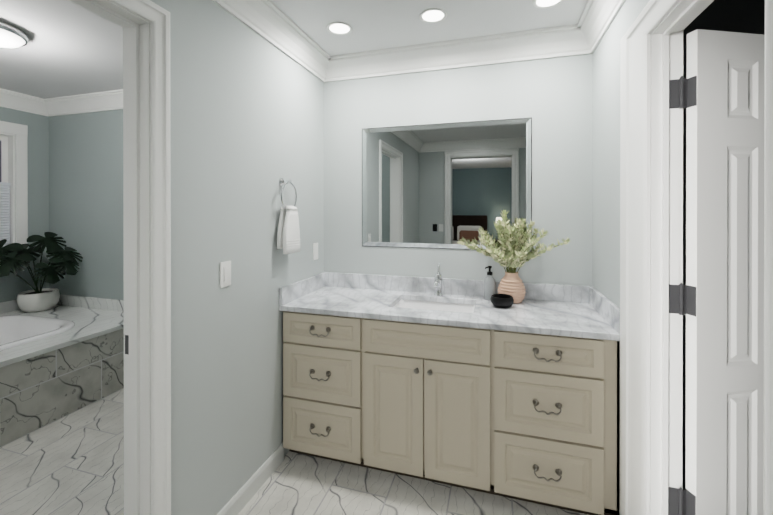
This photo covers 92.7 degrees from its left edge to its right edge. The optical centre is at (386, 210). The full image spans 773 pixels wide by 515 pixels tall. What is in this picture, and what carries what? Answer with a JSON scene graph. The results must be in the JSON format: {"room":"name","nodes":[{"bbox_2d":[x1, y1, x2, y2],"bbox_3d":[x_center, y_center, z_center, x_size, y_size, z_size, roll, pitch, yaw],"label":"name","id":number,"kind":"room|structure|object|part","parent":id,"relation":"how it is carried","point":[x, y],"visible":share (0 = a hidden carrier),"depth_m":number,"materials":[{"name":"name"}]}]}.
{"room":"bathroom","nodes":[
{"label":"bathroom","id":0,"kind":"room"},
{"bbox_2d":[0,107,48,301],"bbox_3d":[-3.957,0.195,2.119,0.250,2.530,3.320,0,0,17],"label":"wall","id":1,"kind":"structure","parent":0,"point":[12,285],"depth_m":3.56,"materials":[{"name":"paint"}]},
{"bbox_2d":[0,121,27,248],"bbox_3d":[-3.610,-0.157,2.996,0.175,1.290,1.100,0,0,17],"label":"window","id":2,"kind":"structure","parent":1,"relation":"in","point":[13,183],"depth_m":3.41,"materials":[{"name":"white"}]},
{"bbox_3d":[-3.655,-0.157,3.009,0.006,1.050,0.860,0,0,17],"label":"glass","id":3,"kind":"part","parent":2,"relation":"part of","materials":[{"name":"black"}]},
{"bbox_2d":[0,182,10,246],"bbox_3d":[-3.612,0.060,2.997,0.028,0.629,0.864,0,0,17],"label":"blind","id":4,"kind":"object","parent":2,"relation":"attached to","point":[5,187],"depth_m":3.37,"materials":[{"name":"white"}]},
{"bbox_2d":[0,88,48,116],"bbox_3d":[-3.772,-1.000,2.123,0.100,0.140,3.404,0,0,17],"label":"crown molding","id":5,"kind":"structure","parent":1,"relation":"attached to","point":[20,102],"depth_m":3.43,"materials":[{"name":"white wood"}]},
{"bbox_2d":[49,109,123,299],"bbox_3d":[-2.049,0.192,3.362,3.200,2.530,0.150,0,0,17],"label":"wall","id":6,"kind":"structure","parent":0,"point":[86,186],"depth_m":3.52,"materials":[{"name":"paint"}]},
{"bbox_2d":[43,89,122,116],"bbox_3d":[-1.965,-1.003,3.203,3.154,0.140,0.100,0,0,17],"label":"crown molding","id":7,"kind":"structure","parent":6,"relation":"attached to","point":[88,102],"depth_m":3.46,"materials":[{"name":"white wood"}]},
{"bbox_2d":[150,0,323,514],"bbox_3d":[-1.026,0.198,0.976,0.120,2.530,3.600,0,0,17],"label":"wall","id":8,"kind":"structure","parent":0,"point":[246,118],"depth_m":1.74,"materials":[{"name":"paint"}]},
{"bbox_2d":[68,0,150,514],"bbox_3d":[-1.045,0.353,0.962,0.145,2.220,0.980,0,0,17],"label":"door frame","id":9,"kind":"structure","parent":8,"relation":"attached to","point":[137,187],"depth_m":1.34,"materials":[{"name":"white wood"}]},
{"bbox_2d":[125,335,128,354],"bbox_3d":[-0.957,0.497,1.362,0.026,0.070,0.001,0,0,17],"label":"strike plate","id":10,"kind":"object","parent":9,"relation":"attached to","point":[126,344],"visible":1,"depth_m":1.36,"materials":[{"name":"grey metal"}]},
{"bbox_2d":[110,0,170,514],"bbox_3d":[-0.962,0.358,0.937,0.026,2.211,0.962,0,0,17],"label":"door trim","id":11,"kind":"structure","parent":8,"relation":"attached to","point":[156,16],"depth_m":1.36,"materials":[{"name":"white wood"}]},
{"bbox_2d":[220,261,230,287],"bbox_3d":[-0.742,0.294,1.704,0.010,0.116,0.072,0,0,17],"label":"switch plate","id":12,"kind":"object","parent":8,"relation":"attached to","point":[225,273],"visible":1,"depth_m":1.70,"materials":[{"name":"white plastic"}]},
{"bbox_2d":[217,443,283,514],"bbox_3d":[-0.716,1.414,1.790,0.014,0.095,0.770,0,0,17],"label":"baseboard","id":13,"kind":"structure","parent":8,"relation":"attached to","point":[240,499],"depth_m":1.89,"materials":[{"name":"white paint"}]},
{"bbox_2d":[213,0,330,81],"bbox_3d":[-0.904,-0.997,0.999,0.100,0.140,3.684,0,0,17],"label":"crown molding","id":14,"kind":"structure","parent":8,"relation":"attached to","point":[271,22],"depth_m":2.05,"materials":[{"name":"white wood"}]},
{"bbox_2d":[277,178,300,253],"bbox_3d":[-0.574,0.027,2.140,0.084,0.437,0.172,0,0,17],"label":"towel ring","id":15,"kind":"object","parent":8,"relation":"attached to","point":[288,237],"visible":1,"depth_m":2.10,"materials":[{"name":"white fabric"}]},
{"bbox_2d":[277,206,300,253],"bbox_3d":[-0.567,0.109,2.137,0.069,0.272,0.164,0,0,17],"label":"towel","id":16,"kind":"object","parent":15,"relation":"hanging from","point":[288,234],"depth_m":2.09,"materials":[{"name":"white fabric"}]},
{"bbox_2d":[279,272,326,305],"bbox_3d":[-0.531,0.497,2.393,0.020,0.100,0.557,0,0,17],"label":"backsplash","id":17,"kind":"structure","parent":8,"relation":"attached to","point":[288,293],"depth_m":2.33,"materials":[{"name":"white stone"}]},
{"bbox_2d":[313,243,317,259],"bbox_3d":[-0.490,0.284,2.554,0.007,0.116,0.072,0,0,17],"label":"electrical outlet plate","id":18,"kind":"object","parent":8,"relation":"attached to","point":[315,251],"visible":1,"depth_m":2.54,"materials":[{"name":"white plastic"}]},
{"bbox_2d":[0,388,587,514],"bbox_3d":[-0.974,1.513,1.105,6.550,0.100,3.870,0,0,17],"label":"floor","id":19,"kind":"structure","parent":0,"point":[72,463],"depth_m":1.96,"materials":[{"name":"tile"}]},
{"bbox_2d":[0,294,123,446],"bbox_3d":[-3.124,1.145,2.091,1.359,0.629,2.897,0,0,17],"label":"tub surround","id":20,"kind":"object","parent":19,"relation":"on","point":[63,357],"visible":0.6,"depth_m":2.70,"materials":[{"name":"stone"}]},
{"bbox_2d":[0,315,74,350],"bbox_3d":[-3.118,1.133,2.295,0.990,0.454,1.740,0,0,17],"label":"bathtub","id":21,"kind":"object","parent":20,"relation":"in","point":[15,330],"depth_m":3.05,"materials":[{"name":"white ceramic"}]},
{"bbox_2d":[0,232,82,311],"bbox_3d":[-3.156,0.565,3.168,0.616,0.722,0.804,0,0,17],"label":"monstera plant","id":22,"kind":"object","parent":20,"relation":"on","point":[13,256],"visible":1,"depth_m":3.32,"materials":[{"name":"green plant"}]},
{"bbox_3d":[-3.243,0.839,3.437,0.296,0.172,0.296,0,0,17],"label":"pot","id":23,"kind":"part","parent":22,"relation":"part of","materials":[{"name":"white ceramic"}]},
{"bbox_2d":[280,310,619,514],"bbox_3d":[0.297,1.019,2.150,1.746,0.879,0.592,0,0,17],"label":"bathroom vanity","id":24,"kind":"object","parent":19,"relation":"on","point":[461,383],"depth_m":1.85,"materials":[{"name":"beige paint"}]},
{"bbox_3d":[-0.375,1.234,2.061,0.130,0.056,0.025,0,0,17],"label":"drawer handle","id":25,"kind":"part","parent":24,"relation":"part of","materials":[{"name":"silver metal"}]},
{"bbox_3d":[-0.375,0.924,2.060,0.130,0.056,0.025,0,0,17],"label":"drawer handle","id":26,"kind":"part","parent":24,"relation":"part of","materials":[{"name":"silver metal"}]},
{"bbox_3d":[-0.375,0.678,2.059,0.130,0.056,0.025,0,0,17],"label":"drawer handle","id":27,"kind":"part","parent":24,"relation":"part of","materials":[{"name":"silver metal"}]},
{"bbox_3d":[-0.368,1.232,2.082,0.477,0.296,0.020,0,0,17],"label":"drawer","id":28,"kind":"part","parent":24,"relation":"part of","materials":[{"name":"beige paint"}]},
{"bbox_3d":[-0.368,0.922,2.082,0.477,0.300,0.020,0,0,17],"label":"drawer","id":29,"kind":"part","parent":24,"relation":"part of","materials":[{"name":"beige paint"}]},
{"bbox_3d":[-0.368,0.676,2.081,0.477,0.168,0.020,0,0,17],"label":"drawer","id":30,"kind":"part","parent":24,"relation":"part of","materials":[{"name":"beige paint"}]},
{"bbox_3d":[0.035,1.077,1.962,0.325,0.608,0.020,0,0,17],"label":"door","id":31,"kind":"part","parent":24,"relation":"part of","materials":[{"name":"beige paint"}]},
{"bbox_2d":[279,286,619,337],"bbox_3d":[0.299,0.564,2.155,1.746,0.032,0.579,0,0,17],"label":"countertop","id":32,"kind":"structure","parent":24,"relation":"on","point":[532,313],"depth_m":2.02,"materials":[{"name":"white stone"}]},
{"bbox_2d":[391,298,474,313],"bbox_3d":[0.279,0.655,2.185,0.535,0.174,0.367,0,0,17],"label":"sink","id":33,"kind":"object","parent":32,"relation":"in","point":[419,303],"depth_m":2.33,"materials":[{"name":"white ceramic"}]},
{"bbox_2d":[431,262,442,297],"bbox_3d":[0.323,0.444,2.329,0.062,0.207,0.181,0,0,17],"label":"faucet","id":34,"kind":"object","parent":32,"relation":"on","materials":[{"name":"silver metal"}]},
{"bbox_2d":[484,266,494,299],"bbox_3d":[0.635,0.445,2.266,0.068,0.205,0.073,0,0,17],"label":"soap dispenser","id":35,"kind":"object","parent":32,"relation":"on","point":[489,285],"visible":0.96,"depth_m":2.24,"materials":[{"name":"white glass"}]},
{"bbox_2d":[490,294,513,307],"bbox_3d":[0.659,0.517,2.102,0.128,0.060,0.128,0,0,17],"label":"bowl","id":36,"kind":"object","parent":32,"relation":"on","point":[502,300],"visible":1,"depth_m":2.06,"materials":[{"name":"black ceramic"}]},
{"bbox_2d":[457,210,569,303],"bbox_3d":[0.738,0.270,2.168,0.653,0.555,0.265,0,0,17],"label":"arrangement","id":37,"kind":"object","parent":32,"relation":"on","point":[512,256],"visible":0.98,"depth_m":2.18,"materials":[{"name":"green plant"}]},
{"bbox_3d":[0.356,1.077,1.867,0.325,0.608,0.020,0,0,17],"label":"door","id":38,"kind":"part","parent":24,"relation":"part of","materials":[{"name":"beige paint"}]},
{"bbox_3d":[0.753,1.235,1.725,0.130,0.056,0.025,0,0,17],"label":"drawer handle","id":39,"kind":"part","parent":24,"relation":"part of","materials":[{"name":"silver metal"}]},
{"bbox_3d":[0.753,0.925,1.724,0.130,0.056,0.025,0,0,17],"label":"drawer handle","id":40,"kind":"part","parent":24,"relation":"part of","materials":[{"name":"silver metal"}]},
{"bbox_3d":[0.753,0.679,1.724,0.130,0.056,0.025,0,0,17],"label":"drawer handle","id":41,"kind":"part","parent":24,"relation":"part of","materials":[{"name":"silver metal"}]},
{"bbox_3d":[0.760,1.233,1.747,0.477,0.296,0.020,0,0,17],"label":"drawer","id":42,"kind":"part","parent":24,"relation":"part of","materials":[{"name":"beige paint"}]},
{"bbox_3d":[0.760,0.923,1.746,0.477,0.300,0.020,0,0,17],"label":"drawer","id":43,"kind":"part","parent":24,"relation":"part of","materials":[{"name":"beige paint"}]},
{"bbox_3d":[0.760,0.677,1.745,0.477,0.168,0.020,0,0,17],"label":"drawer","id":44,"kind":"part","parent":24,"relation":"part of","materials":[{"name":"beige paint"}]},
{"bbox_2d":[0,0,587,98],"bbox_3d":[-0.974,-1.117,1.098,6.550,0.100,3.870,0,0,17],"label":"ceiling","id":45,"kind":"structure","parent":0,"point":[69,48],"depth_m":2.18,"materials":[{"name":"paint"}]},
{"bbox_2d":[0,20,27,47],"bbox_3d":[-2.340,-1.033,2.135,0.376,0.072,0.376,0,0,17],"label":"light","id":46,"kind":"object","parent":45,"relation":"attached to","point":[12,36],"visible":1,"depth_m":2.16,"materials":[{"name":"white glass"}]},
{"bbox_2d":[0,29,23,47],"bbox_3d":[-2.340,-1.018,2.135,0.342,0.042,0.342,0,0,17],"label":"diffuser","id":47,"kind":"object","parent":46,"relation":"attached to","point":[9,38],"depth_m":2.17,"materials":[{"name":"white glass"}]},
{"bbox_2d":[326,22,351,34],"bbox_3d":[-0.276,-1.066,2.163,0.152,0.006,0.152,0,0,17],"label":"recessed light","id":48,"kind":"object","parent":45,"relation":"in","point":[338,28],"depth_m":2.16,"materials":[{"name":"white plastic"}]},
{"bbox_2d":[419,8,446,22],"bbox_3d":[0.255,-1.066,2.021,0.152,0.006,0.152,0,0,17],"label":"recessed light","id":49,"kind":"object","parent":45,"relation":"in","point":[433,15],"depth_m":2.01,"materials":[{"name":"white plastic"}]},
{"bbox_2d":[533,0,562,8],"bbox_3d":[0.822,-1.065,1.868,0.152,0.006,0.152,0,0,17],"label":"recessed light","id":50,"kind":"object","parent":45,"relation":"in","point":[543,3],"depth_m":1.90,"materials":[{"name":"white plastic"}]},
{"bbox_2d":[324,53,592,285],"bbox_3d":[0.407,0.194,2.569,1.960,2.530,0.270,0,0,17],"label":"wall","id":51,"kind":"structure","parent":0,"point":[552,98],"depth_m":2.37,"materials":[{"name":"paint"}]},
{"bbox_2d":[362,117,531,250],"bbox_3d":[0.362,-0.161,2.434,1.118,0.828,0.012,0,0,17],"label":"mirror","id":52,"kind":"object","parent":51,"relation":"attached to","point":[444,186],"visible":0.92,"depth_m":2.42,"materials":[{"name":"silver glass"}]},
{"bbox_2d":[327,272,586,301],"bbox_3d":[0.379,0.497,2.423,1.746,0.100,0.020,0,0,17],"label":"backsplash","id":53,"kind":"structure","parent":51,"relation":"attached to","point":[549,292],"depth_m":2.40,"materials":[{"name":"white stone"}]},
{"bbox_2d":[325,24,591,81],"bbox_3d":[0.368,-1.001,2.384,1.954,0.140,0.100,0,0,17],"label":"crown molding","id":54,"kind":"structure","parent":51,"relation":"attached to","point":[559,41],"depth_m":2.35,"materials":[{"name":"white wood"}]},
{"bbox_2d":[592,0,649,307],"bbox_3d":[1.051,0.197,1.454,0.090,2.530,1.500,0,0,17],"label":"wall","id":55,"kind":"structure","parent":0,"point":[606,187],"depth_m":1.88,"materials":[{"name":"paint"}]},
{"bbox_2d":[587,286,619,333],"bbox_3d":[1.124,0.498,1.901,0.020,0.100,0.557,0,0,17],"label":"backsplash","id":56,"kind":"structure","parent":55,"relation":"attached to","point":[605,307],"depth_m":1.86,"materials":[{"name":"white stone"}]},
{"bbox_2d":[650,0,713,514],"bbox_3d":[0.944,0.368,1.048,0.115,2.190,0.780,0,0,17],"label":"door frame","id":57,"kind":"structure","parent":55,"relation":"attached to","point":[664,257],"depth_m":1.34,"materials":[{"name":"white wood"}]},
{"bbox_2d":[668,79,678,514],"bbox_3d":[1.041,0.320,1.341,0.048,1.589,0.003,0,0,17],"label":"jamb hinge leaves","id":58,"kind":"object","parent":57,"relation":"attached to","point":[673,296],"visible":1,"depth_m":1.34,"materials":[{"name":"grey metal"}]},
{"bbox_2d":[620,0,772,514],"bbox_3d":[0.910,0.355,1.184,0.026,2.215,0.932,0,0,17],"label":"trim","id":59,"kind":"structure","parent":55,"relation":"attached to","point":[635,65],"depth_m":1.42,"materials":[{"name":"white wood"}]},
{"bbox_2d":[678,29,764,514],"bbox_3d":[1.382,0.406,1.325,0.640,2.088,0.115,0,0,-8],"label":"room door","id":60,"kind":"structure","parent":55,"relation":"in","point":[721,101],"depth_m":1.32,"materials":[{"name":"white wood"}]},
{"bbox_2d":[682,0,764,488],"bbox_3d":[1.987,0.196,2.005,1.390,2.530,0.450,0,0,17],"label":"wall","id":61,"kind":"structure","parent":0,"point":[743,16],"depth_m":1.87,"materials":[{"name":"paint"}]},
{"bbox_3d":[0.538,0.202,-0.271,0.090,2.530,2.100,0,0,17],"label":"wall","id":62,"kind":"structure","parent":0,"visible":0},
{"bbox_2d":[577,0,624,52],"bbox_3d":[0.678,-0.995,0.529,0.100,0.140,3.684,0,0,17],"label":"crown molding","id":63,"kind":"structure","parent":62,"relation":"attached to","point":[597,17],"depth_m":1.92,"materials":[{"name":"white wood"}]}
]}

